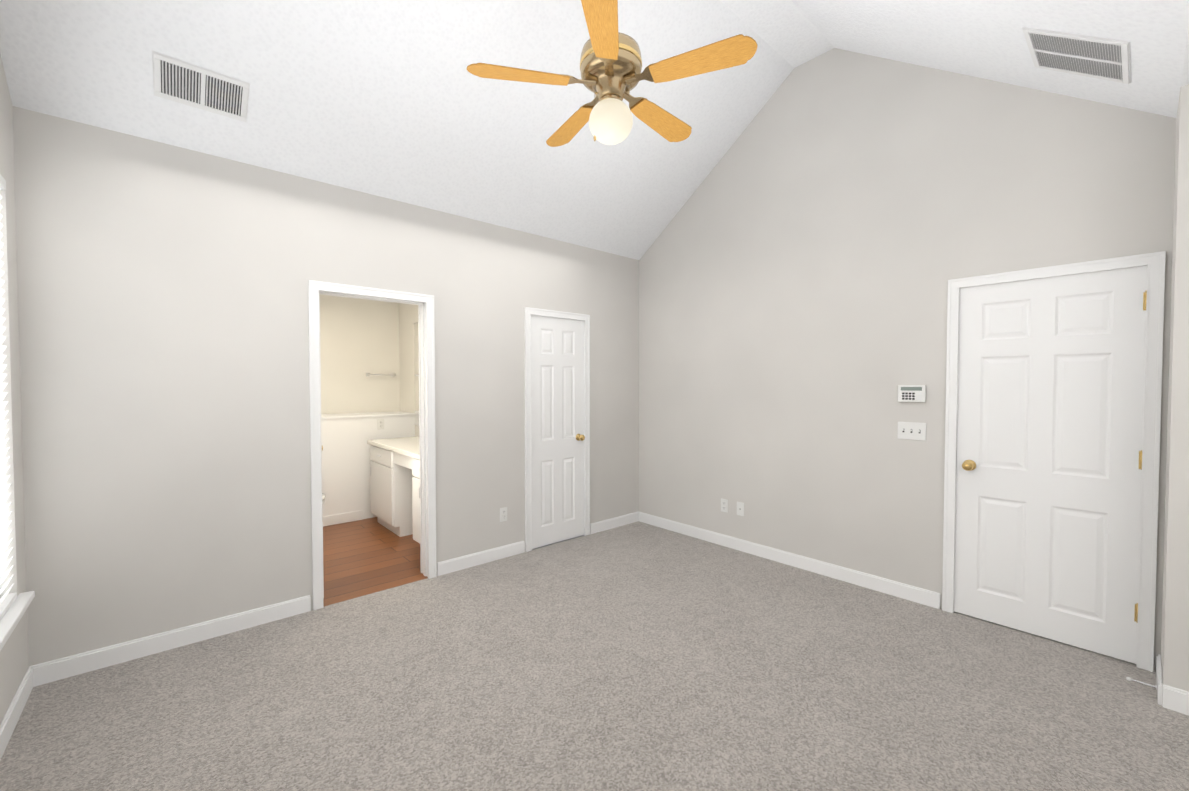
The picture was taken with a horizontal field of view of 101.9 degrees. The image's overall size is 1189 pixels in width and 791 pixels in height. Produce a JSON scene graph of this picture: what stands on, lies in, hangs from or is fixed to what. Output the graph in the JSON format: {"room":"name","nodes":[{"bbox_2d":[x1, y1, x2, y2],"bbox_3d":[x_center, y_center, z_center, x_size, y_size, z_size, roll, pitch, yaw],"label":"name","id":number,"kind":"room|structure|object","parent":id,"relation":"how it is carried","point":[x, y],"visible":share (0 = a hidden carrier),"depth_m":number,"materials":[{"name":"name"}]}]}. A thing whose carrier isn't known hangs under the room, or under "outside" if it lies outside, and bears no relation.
{"room":"empty bedroom","nodes":[
{"label":"empty bedroom","id":0,"kind":"room"},
{"bbox_2d":[0,54,28,723],"bbox_3d":[-1.077,-0.596,0.307,0.150,4.050,5.250,-1,2,-41],"label":"wall","id":1,"kind":"structure","parent":0,"point":[14,661],"depth_m":2.13,"materials":[{"name":"beige paint"}]},
{"bbox_2d":[0,174,16,619],"bbox_3d":[-1.630,0.006,1.035,0.044,1.824,2.834,-1,2,-41],"label":"window blind slats","id":2,"kind":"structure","parent":1,"relation":"attached to","point":[7,600],"depth_m":2.06,"materials":[{"name":"white plastic"}]},
{"bbox_2d":[0,591,34,650],"bbox_3d":[-1.628,0.965,1.060,0.120,0.093,2.950,-1,2,-41],"label":"window sill","id":3,"kind":"structure","parent":1,"relation":"attached to","point":[12,617],"depth_m":1.97,"materials":[{"name":"white wood"}]},
{"bbox_2d":[0,664,39,759],"bbox_3d":[-1.026,1.377,0.421,0.014,0.100,4.980,-1,2,-41],"label":"baseboard","id":4,"kind":"structure","parent":1,"relation":"attached to","point":[31,679],"depth_m":2.06,"materials":[{"name":"white wood"}]},
{"bbox_2d":[12,106,638,665],"bbox_3d":[-1.091,-0.055,3.730,4.340,2.800,0.120,-1,2,-41],"label":"wall","id":5,"kind":"structure","parent":0,"point":[164,334],"depth_m":2.73,"materials":[{"name":"beige paint"}]},
{"bbox_2d":[40,595,310,684],"bbox_3d":[-2.225,1.322,2.674,1.138,0.100,0.014,-1,2,-41],"label":"baseboard","id":6,"kind":"structure","parent":5,"relation":"attached to","point":[104,657],"depth_m":2.59,"materials":[{"name":"white wood"}]},
{"bbox_2d":[319,293,323,597],"bbox_3d":[-1.990,0.334,3.465,0.186,2.021,0.736,-1,2,-41],"label":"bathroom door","id":7,"kind":"structure","parent":5,"relation":"in","point":[321,444],"depth_m":3.19,"materials":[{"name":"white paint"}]},
{"bbox_2d":[308,280,436,609],"bbox_3d":[-1.530,0.313,3.352,0.806,2.083,0.162,-1,2,-41],"label":"trim","id":8,"kind":"structure","parent":5,"relation":"attached to","point":[426,341],"depth_m":3.43,"materials":[{"name":"white wood"}]},
{"bbox_2d":[437,541,524,575],"bbox_3d":[-0.886,1.293,3.855,0.766,0.100,0.013,-1,2,-41],"label":"baseboard","id":9,"kind":"structure","parent":5,"relation":"attached to","point":[467,561],"depth_m":3.82,"materials":[{"name":"white wood"}]},
{"bbox_2d":[500,507,506,521],"bbox_3d":[-0.749,0.980,3.972,0.070,0.115,0.008,-1,2,-41],"label":"outlet","id":10,"kind":"object","parent":5,"relation":"attached to","point":[503,513],"visible":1,"depth_m":3.97,"materials":[{"name":"white plastic"}]},
{"bbox_2d":[524,307,589,551],"bbox_3d":[-0.357,0.288,4.373,0.716,2.083,0.141,-1,2,-41],"label":"trim","id":11,"kind":"structure","parent":5,"relation":"attached to","point":[529,312],"depth_m":4.14,"materials":[{"name":"white wood"}]},
{"bbox_2d":[531,315,584,548],"bbox_3d":[-0.338,0.312,4.352,0.611,2.021,0.179,-1,2,-41],"label":"closet door","id":12,"kind":"structure","parent":5,"relation":"in","point":[557,372],"depth_m":4.33,"materials":[{"name":"white paint"}]},
{"bbox_2d":[590,511,639,533],"bbox_3d":[0.206,1.269,4.819,0.658,0.100,0.014,-1,2,-41],"label":"baseboard","id":13,"kind":"structure","parent":5,"relation":"attached to","point":[626,519],"depth_m":4.80,"materials":[{"name":"white wood"}]},
{"bbox_2d":[320,295,399,413],"bbox_3d":[-3.283,0.043,5.053,2.400,2.540,0.120,-1,2,-41],"label":"wall","id":14,"kind":"structure","parent":0,"point":[359,339],"depth_m":5.49,"materials":[{"name":"beige paint"}]},
{"bbox_2d":[366,373,395,376],"bbox_3d":[-2.484,-0.241,5.622,0.324,0.044,0.073,-1,2,-41],"label":"towel rail","id":15,"kind":"object","parent":14,"relation":"attached to","point":[391,374],"visible":1,"depth_m":5.61,"materials":[{"name":"silver metal"}]},
{"bbox_2d":[321,411,414,525],"bbox_3d":[-2.697,0.758,5.184,1.369,1.105,0.484,-1,2,-41],"label":"wall","id":16,"kind":"structure","parent":0,"point":[346,460],"depth_m":5.03,"materials":[{"name":"white paint"}]},
{"bbox_2d":[378,419,383,429],"bbox_3d":[-2.308,0.309,5.208,0.070,0.115,0.008,-1,2,-41],"label":"outlet","id":17,"kind":"object","parent":16,"relation":"attached to","point":[380,423],"visible":1,"depth_m":5.21,"materials":[{"name":"white plastic"}]},
{"bbox_2d":[399,303,418,436],"bbox_3d":[-1.571,0.044,5.017,0.120,2.540,2.440,-1,2,-41],"label":"wall","id":18,"kind":"structure","parent":0,"point":[408,315],"depth_m":5.60,"materials":[{"name":"beige paint"}]},
{"bbox_2d":[413,322,418,424],"bbox_3d":[-1.444,-0.225,4.763,0.015,1.140,1.770,-1,2,-41],"label":"vanity mirror","id":19,"kind":"object","parent":18,"relation":"attached to","point":[416,359],"visible":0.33,"depth_m":5.37,"materials":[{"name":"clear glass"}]},
{"bbox_2d":[532,535,583,549],"bbox_3d":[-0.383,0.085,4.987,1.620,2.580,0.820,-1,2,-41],"label":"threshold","id":20,"kind":"structure","parent":0,"point":[557,542],"depth_m":4.50,"materials":[{"name":"beige paint"}]},
{"bbox_2d":[0,521,1188,790],"bbox_3d":[0.589,1.424,1.748,4.490,0.060,5.130,-1,2,-41],"label":"floor carpet","id":21,"kind":"object","parent":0,"point":[638,655],"visible":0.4,"depth_m":2.21,"materials":[{"name":"grey carpet"}]},
{"bbox_2d":[0,0,1188,259],"bbox_3d":[0.543,-1.934,1.719,4.490,1.424,5.270,-1,2,-41],"label":"ceiling","id":22,"kind":"structure","parent":0,"point":[392,100],"depth_m":2.77,"materials":[{"name":"paint"}]},
{"bbox_2d":[152,51,249,121],"bbox_3d":[-1.978,-1.546,2.434,0.372,0.130,0.179,-1,2,-41],"label":"ceiling vent","id":23,"kind":"object","parent":22,"relation":"in","point":[182,82],"visible":1,"depth_m":2.42,"materials":[{"name":"white metal"}]},
{"bbox_2d":[467,0,756,146],"bbox_3d":[0.094,-1.845,2.290,1.224,1.308,1.243,-1,2,-41],"label":"ceiling fan","id":24,"kind":"object","parent":22,"relation":"hanging from","point":[612,75],"visible":1,"depth_m":2.17,"materials":[{"name":"orange wood"}]},
{"bbox_2d":[1022,27,1130,83],"bbox_3d":[2.212,-1.558,2.209,0.405,0.243,0.334,-1,2,-41],"label":"ceiling vent","id":25,"kind":"object","parent":22,"relation":"in","point":[1096,57],"visible":1,"depth_m":2.19,"materials":[{"name":"white metal"}]},
{"bbox_2d":[639,48,1175,670],"bbox_3d":[1.700,-0.679,3.718,0.150,4.050,3.570,-1,2,-41],"label":"wall","id":26,"kind":"structure","parent":0,"point":[841,218],"depth_m":3.43,"materials":[{"name":"beige paint"}]},
{"bbox_2d":[721,498,727,512],"bbox_3d":[1.148,0.973,4.265,0.008,0.115,0.070,-1,2,-41],"label":"outlet","id":27,"kind":"object","parent":26,"relation":"attached to","point":[724,505],"visible":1,"depth_m":4.26,"materials":[{"name":"white plastic"}]},
{"bbox_2d":[737,502,743,515],"bbox_3d":[1.254,0.976,4.145,0.007,0.115,0.070,-1,2,-41],"label":"outlet","id":28,"kind":"object","parent":26,"relation":"attached to","point":[740,508],"visible":1,"depth_m":4.14,"materials":[{"name":"white plastic"}]},
{"bbox_2d":[640,512,939,608],"bbox_3d":[1.330,1.288,4.061,0.014,0.100,2.638,-1,2,-41],"label":"baseboard","id":29,"kind":"structure","parent":26,"relation":"attached to","point":[894,588],"depth_m":3.70,"materials":[{"name":"white wood"}]},
{"bbox_2d":[897,422,925,440],"bbox_3d":[2.089,0.234,3.176,0.014,0.115,0.163,-1,2,-41],"label":"light switch","id":30,"kind":"object","parent":26,"relation":"attached to","point":[912,430],"visible":1,"depth_m":3.17,"materials":[{"name":"white plastic"}]},
{"bbox_2d":[898,385,925,401],"bbox_3d":[2.084,-0.013,3.166,0.026,0.110,0.156,-1,2,-41],"label":"keypad","id":31,"kind":"object","parent":26,"relation":"attached to","point":[911,393],"visible":1,"depth_m":3.15,"materials":[{"name":"white plastic"}]},
{"bbox_2d":[954,266,1146,663],"bbox_3d":[2.524,0.352,2.727,0.179,2.021,0.776,-1,2,-41],"label":"entry door","id":32,"kind":"structure","parent":26,"relation":"in","point":[1051,371],"depth_m":2.67,"materials":[{"name":"white paint"}]},
{"bbox_2d":[942,251,1165,671],"bbox_3d":[2.556,0.328,2.757,0.171,2.083,0.876,-1,2,-41],"label":"trim","id":33,"kind":"structure","parent":26,"relation":"attached to","point":[1154,263],"depth_m":2.42,"materials":[{"name":"white wood"}]},
{"bbox_2d":[1161,85,1188,703],"bbox_3d":[3.252,0.010,1.696,0.520,2.770,1.580,-1,2,-41],"label":"wall","id":34,"kind":"structure","parent":0,"point":[1175,638],"depth_m":2.10,"materials":[{"name":"beige paint"}]},
{"bbox_2d":[1162,684,1188,715],"bbox_3d":[2.993,1.347,1.620,0.014,0.100,1.400,-1,2,-41],"label":"baseboard","id":35,"kind":"structure","parent":34,"relation":"attached to","point":[1175,699],"depth_m":2.11,"materials":[{"name":"white wood"}]},
{"bbox_2d":[1126,654,1162,704],"bbox_3d":[2.629,1.331,2.307,0.350,0.100,0.110,-1,2,-41],"label":"doorstop","id":36,"kind":"object","parent":35,"relation":"attached to","point":[1158,687],"visible":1,"depth_m":2.22,"materials":[{"name":"white metal"}]},
{"label":"outside","id":37,"kind":"structure","parent":0,"visible":0},
{"bbox_2d":[323,517,427,605],"bbox_3d":[-2.470,1.365,4.164,2.600,0.060,2.538,-1,2,-41],"label":"floor","id":38,"kind":"structure","parent":37,"point":[367,556],"depth_m":3.92,"materials":[{"name":"wood"}]},
{"bbox_2d":[370,444,410,536],"bbox_3d":[-1.886,0.907,4.887,0.548,0.820,0.651,-1,2,-41],"label":"base cabinet","id":39,"kind":"object","parent":38,"relation":"on","point":[395,483],"depth_m":4.56,"materials":[{"name":"white wood"}]},
{"bbox_2d":[367,436,419,459],"bbox_3d":[-1.581,0.486,4.515,0.568,0.040,1.624,-1,2,-41],"label":"countertop","id":40,"kind":"structure","parent":39,"relation":"on","point":[406,446],"depth_m":4.57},
{"bbox_2d":[407,456,419,542],"bbox_3d":[-1.191,0.927,4.100,0.548,0.820,0.469,-1,2,-41],"label":"base cabinet","id":41,"kind":"object","parent":38,"relation":"on","point":[415,464],"depth_m":4.03,"materials":[{"name":"white wood"}]}
]}

